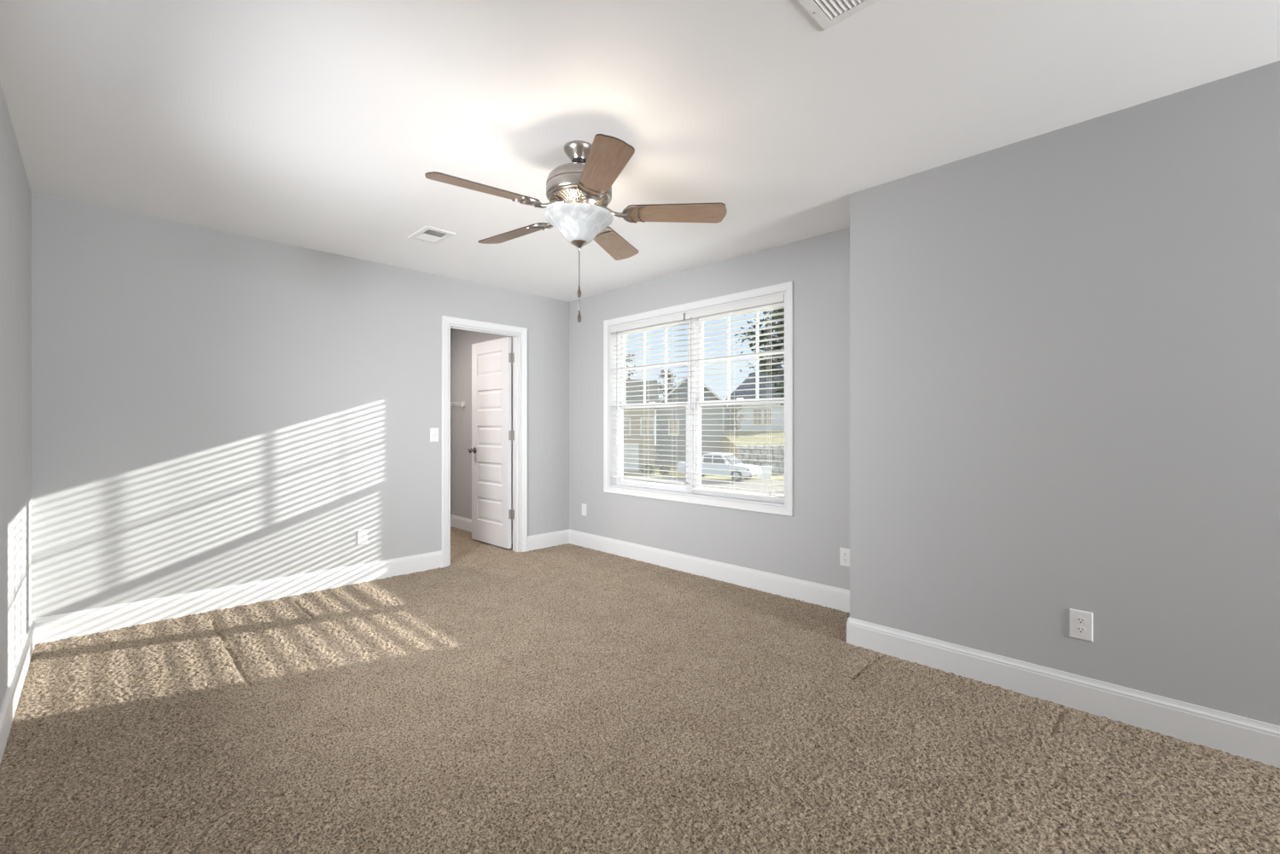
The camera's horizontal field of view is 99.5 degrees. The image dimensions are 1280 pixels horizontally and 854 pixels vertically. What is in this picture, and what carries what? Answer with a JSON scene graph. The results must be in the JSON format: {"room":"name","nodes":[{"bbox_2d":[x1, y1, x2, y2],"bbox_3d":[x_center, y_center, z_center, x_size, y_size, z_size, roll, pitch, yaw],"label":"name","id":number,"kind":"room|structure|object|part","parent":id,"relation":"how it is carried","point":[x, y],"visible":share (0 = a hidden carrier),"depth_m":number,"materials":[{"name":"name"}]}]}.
{"room":"empty bedroom","nodes":[
{"label":"empty bedroom","id":0,"kind":"room"},
{"bbox_2d":[0,82,31,708],"bbox_3d":[-0.521,-0.050,0.076,0.120,2.440,7.945,0,0,-45],"label":"wall","id":1,"kind":"structure","parent":0,"point":[15,193],"depth_m":2.30,"materials":[{"name":"grey paint"}]},
{"bbox_2d":[0,618,34,763],"bbox_3d":[-0.527,1.109,0.176,0.014,0.145,7.795,0,0,-45],"label":"baseboard","id":2,"kind":"structure","parent":1,"relation":"attached to","point":[9,704],"depth_m":2.26,"materials":[{"name":"white wood"}]},
{"bbox_2d":[31,192,569,618],"bbox_3d":[-2.030,-0.050,4.267,3.913,2.440,0.115,0,0,-45],"label":"wall","id":3,"kind":"structure","parent":0,"point":[212,409],"depth_m":3.54,"materials":[{"name":"grey paint"}]},
{"bbox_2d":[32,529,569,644],"bbox_3d":[-1.999,1.109,4.207,3.633,0.145,0.014,0,0,-45],"label":"baseboard","id":4,"kind":"structure","parent":3,"relation":"attached to","point":[52,628],"depth_m":3.53,"materials":[{"name":"white wood"}]},
{"bbox_2d":[357,529,367,545],"bbox_3d":[-2.102,0.835,4.108,0.070,0.114,0.008,0,0,-45],"label":"wall outlet","id":5,"kind":"object","parent":3,"relation":"attached to","point":[362,534],"visible":1,"depth_m":4.11,"materials":[{"name":"white plastic"}]},
{"bbox_2d":[430,427,438,442],"bbox_3d":[-1.703,0.065,4.499,0.072,0.116,0.018,0,0,-45],"label":"light switch","id":6,"kind":"object","parent":3,"relation":"attached to","point":[433,431],"visible":1,"depth_m":4.50,"materials":[{"name":"white plastic"}]},
{"bbox_2d":[441,315,527,567],"bbox_3d":[-1.652,0.122,5.124,0.832,2.116,0.828,0,0,-45],"label":"door","id":7,"kind":"structure","parent":3,"relation":"in","point":[492,435],"depth_m":5.17,"materials":[{"name":"white wood"}]},
{"bbox_3d":[-1.686,0.240,5.587,0.169,0.062,0.063,0,0,-45],"label":"knob","id":8,"kind":"part","parent":7,"relation":"part of","materials":[{"name":"silver metal"}]},
{"bbox_2d":[450,328,451,514],"bbox_3d":[-2.926,-0.050,5.800,1.865,2.440,0.100,0,0,-45],"label":"wall","id":9,"kind":"structure","parent":0,"point":[450,328],"depth_m":6.42,"materials":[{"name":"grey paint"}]},
{"bbox_2d":[450,401,465,407],"bbox_3d":[-2.770,-0.122,5.651,1.854,0.341,0.329,0,0,-45],"label":"wire shelf","id":10,"kind":"object","parent":9,"relation":"attached to","point":[463,402],"visible":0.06,"depth_m":6.19,"materials":[{"name":"white metal"}]},
{"bbox_2d":[451,328,512,529],"bbox_3d":[-1.662,-0.050,5.926,0.100,2.440,1.710,0,0,-45],"label":"wall","id":11,"kind":"structure","parent":0,"point":[462,340],"depth_m":6.24,"materials":[{"name":"grey paint"}]},
{"bbox_2d":[450,514,512,543],"bbox_3d":[-2.321,1.109,5.196,1.865,0.145,1.610,0,0,-45],"label":"baseboard","id":12,"kind":"structure","parent":11,"relation":"attached to","point":[459,522],"depth_m":6.21,"materials":[{"name":"white wood"}]},
{"bbox_2d":[0,526,1279,853],"bbox_3d":[0.142,1.182,2.066,3.634,0.025,9.521,0,0,-45],"label":"floor","id":13,"kind":"structure","parent":0,"point":[567,698],"depth_m":2.03,"materials":[{"name":"beige carpet"}]},
{"bbox_2d":[0,0,1279,302],"bbox_3d":[0.174,-1.345,2.062,3.913,0.150,9.770,0,0,-45],"label":"ceiling","id":14,"kind":"structure","parent":0,"point":[315,125],"depth_m":2.12,"materials":[{"name":"white paint"}]},
{"bbox_2d":[407,225,455,244],"bbox_3d":[-1.379,-1.266,3.585,0.196,0.009,0.290,0,0,-45],"label":"ceiling vent","id":15,"kind":"object","parent":14,"relation":"in","point":[427,234],"visible":1,"depth_m":3.57,"materials":[{"name":"white metal"}]},
{"bbox_2d":[424,133,727,322],"bbox_3d":[-0.313,-0.873,2.469,1.273,0.794,1.270,0,0,-45],"label":"ceiling fan","id":16,"kind":"object","parent":14,"relation":"hanging from","point":[579,191],"visible":1,"depth_m":2.39,"materials":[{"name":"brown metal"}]},
{"bbox_3d":[-0.632,-0.972,2.213,0.464,0.006,0.144,0,13,-35],"label":"blade","id":17,"kind":"part","parent":16,"relation":"part of","materials":[{"name":"brown wood"}]},
{"bbox_3d":[-0.628,-0.972,2.727,0.464,0.006,0.144,0,13,36],"label":"blade","id":18,"kind":"part","parent":16,"relation":"part of","materials":[{"name":"brown wood"}]},
{"bbox_3d":[-0.277,-0.724,2.463,0.005,0.168,0.004,0,0,-45],"label":"pull chain","id":19,"kind":"part","parent":16,"relation":"part of","materials":[{"name":"silver metal"}]},
{"bbox_3d":[-0.277,-0.898,2.467,0.311,0.121,0.311,0,0,-45],"label":"lamp shade","id":20,"kind":"part","parent":16,"relation":"part of","materials":[{"name":"white glass"}]},
{"bbox_3d":[-0.145,-0.972,2.050,0.144,0.006,0.464,14,-4,-17],"label":"blade","id":21,"kind":"part","parent":16,"relation":"part of","materials":[{"name":"brown wood"}]},
{"bbox_3d":[-0.138,-0.972,2.881,0.144,0.006,0.464,-14,-4,18],"label":"blade","id":22,"kind":"part","parent":16,"relation":"part of","materials":[{"name":"brown wood"}]},
{"bbox_3d":[0.161,-0.972,2.463,0.464,0.006,0.144,0,-13,1],"label":"blade","id":23,"kind":"part","parent":16,"relation":"part of","materials":[{"name":"brown wood"}]},
{"bbox_2d":[796,0,879,30],"bbox_3d":[0.622,-1.266,1.561,0.196,0.009,0.290,0,0,-45],"label":"ceiling vent","id":24,"kind":"object","parent":14,"relation":"in","point":[827,14],"visible":1,"depth_m":1.64,"materials":[{"name":"white metal"}]},
{"bbox_2d":[569,226,849,590],"bbox_3d":[0.440,-0.050,4.451,0.160,2.440,3.117,0,0,-45],"label":"wall","id":25,"kind":"structure","parent":0,"point":[805,545],"depth_m":3.85,"materials":[{"name":"grey paint"}]},
{"bbox_2d":[581,503,586,516],"bbox_3d":[-0.551,0.813,5.320,0.070,0.114,0.012,0,0,45],"label":"cable plate","id":26,"kind":"object","parent":25,"relation":"attached to","point":[584,506],"visible":1,"depth_m":5.32,"materials":[{"name":"white plastic"}]},
{"bbox_2d":[603,280,793,516],"bbox_3d":[0.419,-0.194,4.473,0.198,1.615,1.964,0,0,-45],"label":"window","id":27,"kind":"structure","parent":25,"relation":"in","point":[787,509],"depth_m":4.45,"materials":[{"name":"white plastic"}]},
{"bbox_2d":[610,313,688,484],"bbox_3d":[0.058,-0.229,4.755,0.076,1.397,0.899,0,0,-45],"label":"window blind","id":28,"kind":"object","parent":27,"relation":"attached to","point":[678,317],"visible":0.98,"depth_m":4.73,"materials":[{"name":"white plastic"}]},
{"bbox_3d":[-0.174,-0.214,5.002,0.002,1.348,0.056,0,0,45],"label":"ladder cord","id":29,"kind":"part","parent":28,"relation":"part of","materials":[{"name":"white plastic"}]},
{"bbox_3d":[0.065,0.461,4.763,0.050,0.018,0.891,0,0,-45],"label":"rail","id":30,"kind":"part","parent":28,"relation":"part of","materials":[{"name":"white plastic"}]},
{"bbox_3d":[0.119,-0.194,4.828,0.070,1.469,0.891,0,0,-45],"label":"frame","id":31,"kind":"part","parent":27,"relation":"part of","materials":[{"name":"white plastic"}]},
{"bbox_3d":[0.112,0.154,4.821,0.026,0.733,0.851,0,0,-45],"label":"sash","id":32,"kind":"part","parent":27,"relation":"part of","materials":[{"name":"white plastic"}]},
{"bbox_3d":[0.135,-0.540,4.843,0.026,0.736,0.851,0,0,-45],"label":"sash","id":33,"kind":"part","parent":27,"relation":"part of","materials":[{"name":"white plastic"}]},
{"bbox_2d":[685,294,784,500],"bbox_3d":[0.703,-0.206,4.109,0.079,1.442,0.895,0,0,-45],"label":"window blind","id":34,"kind":"object","parent":27,"relation":"attached to","point":[776,299],"visible":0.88,"depth_m":4.09,"materials":[{"name":"white plastic"}]},
{"bbox_3d":[0.703,-0.192,4.125,0.002,1.393,0.056,0,0,45],"label":"ladder cord","id":35,"kind":"part","parent":34,"relation":"part of","materials":[{"name":"white fabric"}]},
{"bbox_3d":[0.711,0.506,4.117,0.050,0.018,0.887,0,0,-45],"label":"rail","id":36,"kind":"part","parent":34,"relation":"part of","materials":[{"name":"white plastic"}]},
{"bbox_3d":[0.929,-0.192,3.899,0.056,1.393,0.002,0,0,-45],"label":"ladder cord","id":37,"kind":"part","parent":34,"relation":"part of","materials":[{"name":"white fabric"}]},
{"bbox_3d":[0.777,-0.194,4.170,0.070,1.469,0.883,0,0,-45],"label":"frame","id":38,"kind":"part","parent":27,"relation":"part of","materials":[{"name":"white plastic"}]},
{"bbox_3d":[0.770,0.154,4.162,0.026,0.733,0.843,0,0,-45],"label":"sash","id":39,"kind":"part","parent":27,"relation":"part of","materials":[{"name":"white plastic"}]},
{"bbox_3d":[0.793,-0.540,4.185,0.026,0.736,0.843,0,0,-45],"label":"sash","id":40,"kind":"part","parent":27,"relation":"part of","materials":[{"name":"white plastic"}]},
{"bbox_2d":[839,547,849,567],"bbox_3d":[1.311,0.832,3.461,0.070,0.114,0.008,0,0,45],"label":"wall outlet","id":41,"kind":"object","parent":25,"relation":"attached to","point":[844,553],"visible":0.98,"depth_m":3.46,"materials":[{"name":"white plastic"}]},
{"bbox_2d":[849,60,1279,726],"bbox_3d":[3.078,-0.050,1.471,0.643,2.440,4.828,0,0,-45],"label":"wall","id":42,"kind":"structure","parent":0,"point":[1065,342],"depth_m":2.24,"materials":[{"name":"grey paint"}]},
{"bbox_2d":[569,529,1279,767],"bbox_3d":[1.861,1.109,2.565,0.497,0.145,7.795,0,0,-45],"label":"baseboard","id":43,"kind":"structure","parent":42,"relation":"attached to","point":[1256,741],"depth_m":2.42,"materials":[{"name":"white wood"}]},
{"bbox_2d":[1069,608,1093,641],"bbox_3d":[1.834,0.824,2.254,0.078,0.120,0.008,0,0,45],"label":"wall outlet","id":44,"kind":"object","parent":42,"relation":"attached to","point":[1080,622],"visible":1,"depth_m":2.25,"materials":[{"name":"white plastic"}]},
{"bbox_2d":[1076,626,1086,634],"bbox_3d":[1.833,0.844,2.253,0.033,0.029,0.003,0,0,45],"label":"receptacle","id":45,"kind":"object","parent":44,"relation":"attached to","point":[1079,630],"depth_m":2.25,"materials":[{"name":"grey plastic"}]},
{"bbox_2d":[1076,616,1086,624],"bbox_3d":[1.833,0.804,2.253,0.033,0.029,0.003,0,0,45],"label":"receptacle","id":46,"kind":"object","parent":44,"relation":"attached to","point":[1079,620],"depth_m":2.25,"materials":[{"name":"grey plastic"}]},
{"label":"outside","id":47,"kind":"structure","parent":0,"visible":0},
{"bbox_2d":[623,443,784,480],"bbox_3d":[5.000,3.720,62.000,173.948,0.001,173.948,0,0,-45],"label":"ground","id":48,"kind":"structure","parent":47,"point":[774,476],"depth_m":41.44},
{"bbox_2d":[625,351,637,379],"bbox_3d":[-2.249,-3.089,55.956,4.301,13.826,4.697,0,0,13],"label":"tree","id":49,"kind":"object","parent":48,"relation":"on","point":[632,355],"visible":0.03,"depth_m":55.88,"materials":[{"name":"green plant"}]},
{"bbox_2d":[623,379,658,473],"bbox_3d":[-3.250,-0.225,47.475,9.500,7.890,9.750,0,0,0],"label":"house","id":50,"kind":"structure","parent":48,"relation":"on","point":[630,439],"depth_m":43.00,"materials":[{"name":"beige"}]},
{"bbox_3d":[-1.400,-0.030,42.977,1.100,1.200,0.025,0,0,0],"label":"pane","id":51,"kind":"part","parent":50,"relation":"part of","materials":[{"name":"clear glass"}]},
{"bbox_3d":[0.600,-0.030,42.977,0.900,1.200,0.025,0,0,0],"label":"pane","id":52,"kind":"part","parent":50,"relation":"part of","materials":[{"name":"clear glass"}]},
{"bbox_2d":[640,465,653,474],"bbox_3d":[0.558,3.318,42.121,1.118,0.944,1.112,0,0,0],"label":"shrub","id":53,"kind":"object","parent":48,"relation":"on","point":[646,472],"visible":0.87,"depth_m":41.94,"materials":[{"name":"green plant"}]},
{"bbox_2d":[658,465,670,475],"bbox_3d":[1.887,3.384,42.189,0.986,0.772,0.967,0,0,0],"label":"shrub","id":54,"kind":"object","parent":48,"relation":"on","point":[662,468],"visible":0.88,"depth_m":42.05,"materials":[{"name":"green plant"}]},
{"bbox_2d":[654,366,679,413],"bbox_3d":[3.482,-2.320,75.717,4.768,12.288,4.654,0,0,0],"label":"tree","id":55,"kind":"object","parent":48,"relation":"on","point":[669,375],"visible":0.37,"depth_m":75.65,"materials":[{"name":"green plant"}]},
{"bbox_2d":[656,378,727,465],"bbox_3d":[5.050,-0.825,57.616,7.100,9.090,9.868,0,0,0],"label":"house","id":56,"kind":"structure","parent":48,"relation":"on","point":[667,432],"depth_m":53.20,"materials":[{"name":"grey"}]},
{"bbox_3d":[3.300,-0.030,53.178,0.800,1.300,0.025,0,0,0],"label":"pane","id":57,"kind":"part","parent":56,"relation":"part of","materials":[{"name":"clear glass"}]},
{"bbox_3d":[5.050,-3.621,52.845,7.100,3.457,0.050,0,0,0],"label":"rake trim","id":58,"kind":"part","parent":56,"relation":"part of","materials":[{"name":"white paint"}]},
{"bbox_2d":[734,308,784,405],"bbox_3d":[7.237,-2.135,24.770,5.571,11.919,5.154,0,0,-31],"label":"tree","id":59,"kind":"object","parent":48,"relation":"on","point":[781,322],"visible":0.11,"depth_m":24.83,"materials":[{"name":"green plant"}]},
{"bbox_2d":[737,445,784,472],"bbox_3d":[16.374,2.617,44.502,16.778,2.238,0.784,0,0,0],"label":"stone wall","id":60,"kind":"structure","parent":48,"relation":"on","point":[746,451],"depth_m":44.27,"materials":[{"name":"grey stone"}]},
{"bbox_2d":[756,465,772,478],"bbox_3d":[9.000,3.270,39.350,1.120,0.840,0.760,0,0,0],"label":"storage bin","id":61,"kind":"object","parent":48,"relation":"on","point":[764,469],"visible":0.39,"depth_m":39.00,"materials":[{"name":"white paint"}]},
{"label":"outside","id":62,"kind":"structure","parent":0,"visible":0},
{"bbox_2d":[721,429,784,471],"bbox_3d":[34.000,1.895,77.300,83.014,3.850,83.014,0,0,-45],"label":"hillside","id":63,"kind":"structure","parent":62,"point":[776,433],"depth_m":49.60,"materials":[{"name":"green plant"}]},
{"bbox_2d":[728,396,746,437],"bbox_3d":[8.900,-0.718,50.081,1.419,4.384,1.757,0,0,-19],"label":"tree","id":64,"kind":"object","parent":63,"relation":"on","point":[736,410],"visible":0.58,"depth_m":49.88,"materials":[{"name":"green plant"}]},
{"bbox_2d":[723,356,784,430],"bbox_3d":[14.200,-3.680,60.075,9.700,8.100,9.750,0,0,0],"label":"house","id":65,"kind":"structure","parent":63,"relation":"on","point":[752,380],"depth_m":55.60,"materials":[{"name":"white"}]},
{"bbox_3d":[12.050,-1.010,55.578,0.750,1.600,0.025,0,0,0],"label":"pane","id":66,"kind":"part","parent":65,"relation":"part of","materials":[{"name":"clear glass"}]},
{"bbox_3d":[13.100,-1.010,55.578,0.750,1.600,0.025,0,0,0],"label":"pane","id":67,"kind":"part","parent":65,"relation":"part of","materials":[{"name":"clear glass"}]},
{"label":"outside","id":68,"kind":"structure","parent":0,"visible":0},
{"bbox_2d":[623,476,784,494],"bbox_3d":[5.000,3.705,33.750,36.751,0.030,9.779,0,0,17],"label":"road","id":69,"kind":"structure","parent":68,"point":[780,489],"depth_m":34.98,"materials":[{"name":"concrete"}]},
{"bbox_2d":[677,453,762,481],"bbox_3d":[5.531,2.780,38.274,5.700,1.820,2.170,0,0,35],"label":"pickup truck","id":70,"kind":"object","parent":69,"relation":"on","point":[714,456],"visible":0.56,"depth_m":37.37,"materials":[{"name":"white paint"}]}
]}

